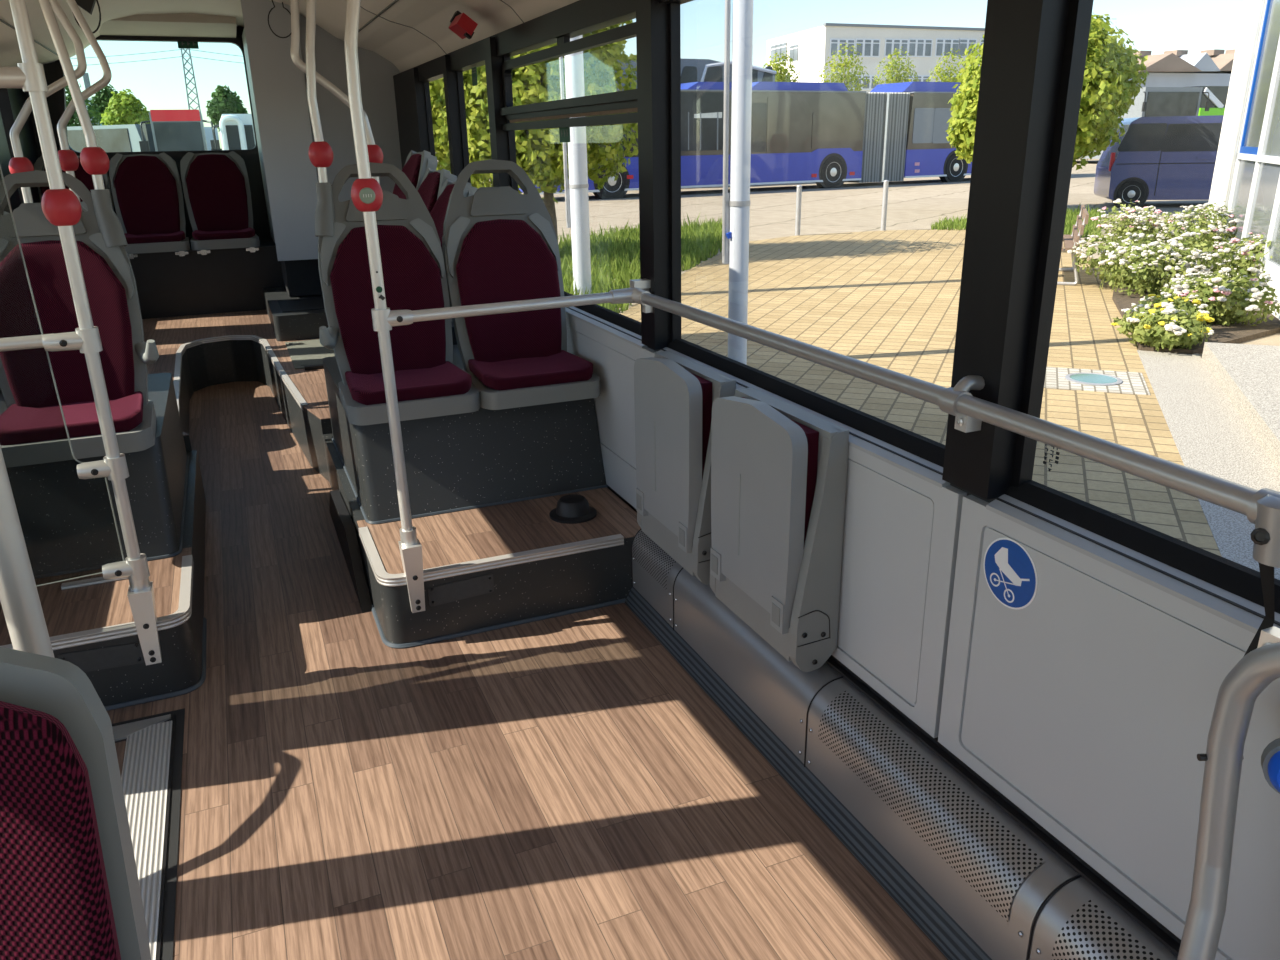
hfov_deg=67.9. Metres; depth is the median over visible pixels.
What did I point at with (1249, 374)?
pavement
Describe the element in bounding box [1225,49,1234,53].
roof vent
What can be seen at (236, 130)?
truck
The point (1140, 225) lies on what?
flowering shrub
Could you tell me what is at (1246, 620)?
trim
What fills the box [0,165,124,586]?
glass wall
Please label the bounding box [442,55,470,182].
trim
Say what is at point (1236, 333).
flower bed
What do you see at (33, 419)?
seat cushion
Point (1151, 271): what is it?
flowering shrub
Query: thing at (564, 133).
sticker
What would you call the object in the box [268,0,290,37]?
cable loop
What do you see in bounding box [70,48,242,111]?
pylon
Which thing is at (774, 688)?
heater cover
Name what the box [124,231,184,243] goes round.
seat cushion
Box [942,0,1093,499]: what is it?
pillar
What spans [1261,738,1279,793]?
button
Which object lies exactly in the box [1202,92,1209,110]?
mirror
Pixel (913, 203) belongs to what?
ground
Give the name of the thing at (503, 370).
seat cushion
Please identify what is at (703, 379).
cushion
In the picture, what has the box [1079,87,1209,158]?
bus
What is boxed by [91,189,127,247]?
socket
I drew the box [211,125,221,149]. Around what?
mirror
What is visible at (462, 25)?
holder
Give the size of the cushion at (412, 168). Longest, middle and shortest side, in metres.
0.549 x 0.362 x 0.194 m
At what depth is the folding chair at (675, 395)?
2.72 m
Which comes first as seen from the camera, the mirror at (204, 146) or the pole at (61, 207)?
the pole at (61, 207)
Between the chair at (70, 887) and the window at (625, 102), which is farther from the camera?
the window at (625, 102)
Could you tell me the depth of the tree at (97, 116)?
58.95 m
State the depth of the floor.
2.33 m
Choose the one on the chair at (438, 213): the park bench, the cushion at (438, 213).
the cushion at (438, 213)
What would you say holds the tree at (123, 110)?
on the ground
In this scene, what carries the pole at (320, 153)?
attached to the chair at (429, 384)
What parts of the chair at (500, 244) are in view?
shoulder trim, shoulder trim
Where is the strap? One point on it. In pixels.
(1267, 634)
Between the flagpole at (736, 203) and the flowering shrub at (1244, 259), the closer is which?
the flagpole at (736, 203)
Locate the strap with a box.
[1243,563,1279,656]
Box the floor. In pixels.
[107,381,947,959]
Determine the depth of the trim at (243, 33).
7.38 m
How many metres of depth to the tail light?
23.65 m
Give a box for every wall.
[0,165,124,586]
[25,26,272,243]
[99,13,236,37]
[241,0,401,260]
[280,259,321,296]
[567,307,1279,625]
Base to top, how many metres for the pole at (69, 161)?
2.024 m
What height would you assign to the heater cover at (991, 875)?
0.231 m
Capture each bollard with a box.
[795,185,801,235]
[880,180,888,230]
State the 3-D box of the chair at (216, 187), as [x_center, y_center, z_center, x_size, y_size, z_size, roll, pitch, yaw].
[-3.230,-2.152,7.282,0.483,0.692,0.537,-9,21,-21]
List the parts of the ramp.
hinge plate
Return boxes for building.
[766,23,984,91]
[1205,0,1279,319]
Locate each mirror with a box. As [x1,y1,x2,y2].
[139,120,149,151]
[202,120,219,148]
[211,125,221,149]
[1141,91,1146,111]
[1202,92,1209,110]
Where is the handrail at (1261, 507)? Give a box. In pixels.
[371,279,1279,567]
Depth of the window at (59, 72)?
7.35 m
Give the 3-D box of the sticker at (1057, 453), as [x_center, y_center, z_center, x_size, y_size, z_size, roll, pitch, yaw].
[0.725,-0.038,1.675,0.001,0.048,0.033,-9,21,-21]
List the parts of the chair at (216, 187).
shoulder trim, shoulder trim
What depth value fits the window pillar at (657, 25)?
2.88 m
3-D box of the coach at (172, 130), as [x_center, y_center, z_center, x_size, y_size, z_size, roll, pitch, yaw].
[-14.519,-10.184,30.327,2.149,2.911,4.960,-9,21,-21]
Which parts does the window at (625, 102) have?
rail, sill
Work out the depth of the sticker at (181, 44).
7.35 m
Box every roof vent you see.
[1133,50,1151,56]
[1164,50,1187,55]
[1201,49,1224,55]
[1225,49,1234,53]
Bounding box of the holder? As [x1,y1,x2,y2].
[449,11,477,38]
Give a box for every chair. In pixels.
[0,170,158,467]
[0,647,150,959]
[34,155,113,209]
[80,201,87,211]
[109,152,190,253]
[180,151,259,249]
[315,162,479,425]
[393,150,436,198]
[418,168,456,212]
[430,179,477,320]
[442,159,600,409]
[634,351,735,584]
[710,387,848,671]
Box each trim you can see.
[0,0,523,55]
[0,88,39,203]
[0,113,20,212]
[242,28,274,241]
[393,68,434,168]
[408,0,693,81]
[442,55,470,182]
[484,37,517,190]
[564,291,1279,613]
[565,306,1279,633]
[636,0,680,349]
[826,655,1180,955]
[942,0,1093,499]
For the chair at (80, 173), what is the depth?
7.02 m
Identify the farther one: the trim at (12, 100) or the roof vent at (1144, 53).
the roof vent at (1144, 53)
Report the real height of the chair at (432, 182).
0.622 m
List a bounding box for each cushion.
[0,240,134,407]
[0,391,143,444]
[0,701,120,959]
[40,157,104,201]
[114,156,179,234]
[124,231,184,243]
[186,154,247,231]
[192,227,254,239]
[330,225,445,374]
[345,361,471,404]
[393,154,421,198]
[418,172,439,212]
[430,184,454,252]
[456,219,561,361]
[468,350,592,390]
[688,371,711,478]
[740,397,818,544]
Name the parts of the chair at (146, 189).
shoulder trim, shoulder trim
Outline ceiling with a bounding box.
[0,0,578,72]
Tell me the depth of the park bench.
11.82 m
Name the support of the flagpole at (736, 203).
on the paving
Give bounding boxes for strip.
[558,214,721,312]
[624,587,991,959]
[931,214,966,229]
[1063,203,1103,237]
[1137,350,1279,579]
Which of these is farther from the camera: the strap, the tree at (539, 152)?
the tree at (539, 152)
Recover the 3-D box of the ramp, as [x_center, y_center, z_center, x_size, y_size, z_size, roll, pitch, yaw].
[-1.421,0.935,1.906,0.895,0.008,1.460,-9,21,-21]
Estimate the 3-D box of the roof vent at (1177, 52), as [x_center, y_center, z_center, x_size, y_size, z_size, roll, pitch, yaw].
[71.190,-56.671,126.258,2.000,0.700,2.000,-9,21,-21]
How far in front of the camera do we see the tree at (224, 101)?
56.47 m
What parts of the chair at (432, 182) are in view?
shoulder trim, shoulder trim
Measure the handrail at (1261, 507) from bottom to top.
0.108 m
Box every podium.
[0,373,206,710]
[323,345,640,648]
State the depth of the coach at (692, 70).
37.35 m
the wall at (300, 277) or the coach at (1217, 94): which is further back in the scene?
the coach at (1217, 94)
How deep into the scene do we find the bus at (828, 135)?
34.88 m
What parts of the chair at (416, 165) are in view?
shoulder trim, shoulder trim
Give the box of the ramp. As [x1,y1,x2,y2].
[112,708,184,959]
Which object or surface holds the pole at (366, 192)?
on the podium at (484, 485)
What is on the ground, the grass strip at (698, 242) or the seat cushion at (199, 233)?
the grass strip at (698, 242)
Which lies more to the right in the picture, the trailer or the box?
the box
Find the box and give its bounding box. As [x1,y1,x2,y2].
[263,287,327,340]
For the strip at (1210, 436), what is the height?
0.014 m
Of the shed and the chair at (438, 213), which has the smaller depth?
the chair at (438, 213)
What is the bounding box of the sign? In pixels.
[984,538,1037,609]
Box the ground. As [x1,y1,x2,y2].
[437,159,1279,357]
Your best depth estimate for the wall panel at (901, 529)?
2.04 m
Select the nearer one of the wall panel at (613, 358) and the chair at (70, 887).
the chair at (70, 887)
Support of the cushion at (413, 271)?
on the chair at (429, 384)
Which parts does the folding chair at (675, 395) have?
rail, plate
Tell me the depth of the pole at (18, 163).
3.71 m
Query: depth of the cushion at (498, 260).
3.65 m
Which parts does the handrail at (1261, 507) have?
cross rail, window rail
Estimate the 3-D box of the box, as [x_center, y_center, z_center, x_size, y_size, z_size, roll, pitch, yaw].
[-2.170,-1.268,6.958,1.025,0.169,1.420,-9,21,-21]
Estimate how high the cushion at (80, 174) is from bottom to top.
0.604 m
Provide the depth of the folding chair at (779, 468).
2.25 m
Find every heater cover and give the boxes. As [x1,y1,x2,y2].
[631,529,682,626]
[673,568,841,763]
[804,676,1079,959]
[1027,875,1177,959]
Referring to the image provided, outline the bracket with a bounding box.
[75,0,95,14]
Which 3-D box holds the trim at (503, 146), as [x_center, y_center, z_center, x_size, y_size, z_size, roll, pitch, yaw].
[-0.644,-1.493,4.489,0.085,1.082,0.146,-9,21,-21]
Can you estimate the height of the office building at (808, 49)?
9.294 m
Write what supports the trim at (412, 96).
attached to the wall at (853, 434)
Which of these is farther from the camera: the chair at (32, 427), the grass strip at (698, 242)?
the grass strip at (698, 242)
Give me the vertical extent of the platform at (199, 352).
0.330 m
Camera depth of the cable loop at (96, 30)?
4.35 m
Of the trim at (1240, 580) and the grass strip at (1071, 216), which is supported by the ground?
the grass strip at (1071, 216)
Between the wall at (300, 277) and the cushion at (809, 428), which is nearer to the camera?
the cushion at (809, 428)
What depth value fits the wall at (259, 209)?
7.71 m
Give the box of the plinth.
[451,321,456,344]
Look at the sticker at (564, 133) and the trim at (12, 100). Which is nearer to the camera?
the sticker at (564, 133)
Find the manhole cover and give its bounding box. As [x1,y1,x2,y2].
[1044,367,1149,394]
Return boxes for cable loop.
[72,0,100,32]
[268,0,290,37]
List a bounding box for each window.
[55,35,258,158]
[500,22,637,130]
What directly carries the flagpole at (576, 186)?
on the ground
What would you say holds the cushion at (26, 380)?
on the chair at (32, 427)
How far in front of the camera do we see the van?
23.34 m
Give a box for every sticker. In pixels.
[177,41,198,48]
[471,67,477,85]
[559,118,569,141]
[1043,444,1059,470]
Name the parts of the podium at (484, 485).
rubber cap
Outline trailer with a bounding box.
[204,127,218,149]
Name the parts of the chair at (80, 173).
shoulder trim, shoulder trim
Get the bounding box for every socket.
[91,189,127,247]
[315,182,334,236]
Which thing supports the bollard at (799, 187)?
on the paving
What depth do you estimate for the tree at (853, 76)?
50.08 m
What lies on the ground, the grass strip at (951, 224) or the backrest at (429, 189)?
the grass strip at (951, 224)
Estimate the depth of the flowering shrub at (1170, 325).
8.14 m
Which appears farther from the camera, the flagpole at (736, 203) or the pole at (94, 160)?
the flagpole at (736, 203)
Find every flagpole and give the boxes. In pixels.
[559,35,591,294]
[722,0,753,364]
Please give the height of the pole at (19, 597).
2.360 m
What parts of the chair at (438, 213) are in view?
shoulder trim, shoulder trim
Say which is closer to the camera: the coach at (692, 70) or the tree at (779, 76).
the coach at (692, 70)
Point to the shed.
(1174, 68)
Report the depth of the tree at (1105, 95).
21.37 m
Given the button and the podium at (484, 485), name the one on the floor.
the podium at (484, 485)
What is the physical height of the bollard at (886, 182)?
0.987 m
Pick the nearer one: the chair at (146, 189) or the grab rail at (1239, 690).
the grab rail at (1239, 690)
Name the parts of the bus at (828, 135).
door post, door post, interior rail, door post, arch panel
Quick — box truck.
[211,114,254,149]
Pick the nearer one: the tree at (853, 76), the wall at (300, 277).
the wall at (300, 277)
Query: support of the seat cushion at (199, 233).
on the chair at (216, 187)
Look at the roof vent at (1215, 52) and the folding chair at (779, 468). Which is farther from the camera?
the roof vent at (1215, 52)
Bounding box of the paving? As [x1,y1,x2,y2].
[621,229,1221,556]
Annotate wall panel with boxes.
[566,314,656,508]
[832,445,966,737]
[938,495,1279,959]
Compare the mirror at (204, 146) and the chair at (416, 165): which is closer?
the chair at (416, 165)
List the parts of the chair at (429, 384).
shoulder trim, shoulder trim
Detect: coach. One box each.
[67,123,154,151]
[139,110,219,151]
[610,59,776,88]
[1192,86,1228,115]
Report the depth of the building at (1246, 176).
11.51 m
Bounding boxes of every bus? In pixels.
[519,82,971,198]
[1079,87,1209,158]
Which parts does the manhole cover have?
lamp glass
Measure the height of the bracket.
0.140 m
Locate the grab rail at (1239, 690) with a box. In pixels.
[1177,642,1279,959]
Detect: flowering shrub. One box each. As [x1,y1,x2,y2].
[1067,232,1171,290]
[1089,199,1207,248]
[1098,232,1231,296]
[1111,293,1214,350]
[1154,201,1236,268]
[1160,267,1279,325]
[1206,232,1271,288]
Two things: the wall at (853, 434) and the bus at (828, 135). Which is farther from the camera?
the bus at (828, 135)
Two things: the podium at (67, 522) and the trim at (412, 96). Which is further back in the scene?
the trim at (412, 96)
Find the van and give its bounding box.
[1094,115,1223,207]
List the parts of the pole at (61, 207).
cross rail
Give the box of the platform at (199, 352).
[142,310,334,480]
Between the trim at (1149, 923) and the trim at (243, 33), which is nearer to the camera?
the trim at (1149, 923)
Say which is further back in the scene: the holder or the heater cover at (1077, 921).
the holder
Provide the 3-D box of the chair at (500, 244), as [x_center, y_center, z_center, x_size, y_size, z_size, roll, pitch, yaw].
[-0.461,-0.757,3.544,0.455,0.830,0.608,-9,21,-21]
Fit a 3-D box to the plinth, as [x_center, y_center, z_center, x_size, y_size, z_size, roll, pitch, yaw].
[-1.138,-0.785,5.054,0.610,0.499,1.130,-9,21,-21]
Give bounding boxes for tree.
[65,83,102,126]
[87,84,117,124]
[100,89,149,124]
[206,85,247,131]
[429,20,637,240]
[763,50,799,81]
[818,43,869,90]
[873,47,918,85]
[926,48,972,82]
[946,13,1148,169]
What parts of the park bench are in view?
sled leg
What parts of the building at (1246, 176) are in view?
pane, blue rail, pane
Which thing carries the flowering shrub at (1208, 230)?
on the flower bed
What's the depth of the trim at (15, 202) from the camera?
6.04 m
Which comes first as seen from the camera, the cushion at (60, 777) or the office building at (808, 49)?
the cushion at (60, 777)
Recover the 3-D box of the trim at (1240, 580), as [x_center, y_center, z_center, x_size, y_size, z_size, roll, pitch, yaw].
[0.521,-0.123,2.148,0.044,0.029,9.408,-9,21,-21]
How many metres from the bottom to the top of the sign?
0.132 m
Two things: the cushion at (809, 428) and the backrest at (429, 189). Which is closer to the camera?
the cushion at (809, 428)
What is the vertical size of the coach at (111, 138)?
2.650 m
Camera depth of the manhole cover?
7.21 m
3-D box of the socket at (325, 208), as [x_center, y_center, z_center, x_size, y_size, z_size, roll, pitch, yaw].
[-1.137,-0.967,3.410,0.080,0.193,0.082,-9,21,-21]
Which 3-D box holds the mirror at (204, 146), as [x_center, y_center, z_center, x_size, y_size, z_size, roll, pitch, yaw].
[-12.864,-10.208,28.420,0.594,1.076,0.244,8,21,23]
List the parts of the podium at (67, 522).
deck rail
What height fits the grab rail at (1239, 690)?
0.968 m
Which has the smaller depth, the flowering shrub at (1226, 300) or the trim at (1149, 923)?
the trim at (1149, 923)
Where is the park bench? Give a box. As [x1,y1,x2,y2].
[1057,205,1089,285]
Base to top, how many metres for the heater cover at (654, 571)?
0.231 m
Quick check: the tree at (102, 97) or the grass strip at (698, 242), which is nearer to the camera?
the grass strip at (698, 242)
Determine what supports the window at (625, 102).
in the wall at (853, 434)
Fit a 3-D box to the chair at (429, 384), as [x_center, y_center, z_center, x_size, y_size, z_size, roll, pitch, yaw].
[-0.901,-0.690,3.380,0.495,0.830,0.608,-9,21,-21]
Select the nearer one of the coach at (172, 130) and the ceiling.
the ceiling
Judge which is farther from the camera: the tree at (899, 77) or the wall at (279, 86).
the tree at (899, 77)
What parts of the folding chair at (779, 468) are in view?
rail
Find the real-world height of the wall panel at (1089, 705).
0.548 m
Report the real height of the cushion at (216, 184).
0.604 m
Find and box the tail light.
[1109,152,1115,170]
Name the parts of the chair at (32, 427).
shoulder trim, shoulder trim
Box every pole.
[0,0,161,664]
[0,446,54,657]
[9,0,86,202]
[38,0,109,189]
[57,0,111,208]
[290,0,382,183]
[305,0,332,182]
[344,0,424,612]
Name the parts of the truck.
white frame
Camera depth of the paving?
9.03 m
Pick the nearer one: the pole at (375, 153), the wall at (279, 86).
the pole at (375, 153)
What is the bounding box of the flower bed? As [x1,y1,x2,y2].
[1112,240,1279,353]
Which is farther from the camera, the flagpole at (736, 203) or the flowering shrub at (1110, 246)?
the flowering shrub at (1110, 246)
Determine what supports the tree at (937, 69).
on the ground
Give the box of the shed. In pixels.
[1117,49,1234,86]
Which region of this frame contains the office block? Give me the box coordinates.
[83,73,100,124]
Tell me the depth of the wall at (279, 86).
6.32 m
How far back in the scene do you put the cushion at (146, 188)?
7.19 m
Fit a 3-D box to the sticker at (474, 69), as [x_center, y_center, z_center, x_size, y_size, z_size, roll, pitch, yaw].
[-0.840,-2.047,4.819,0.003,0.085,0.100,-9,21,-21]

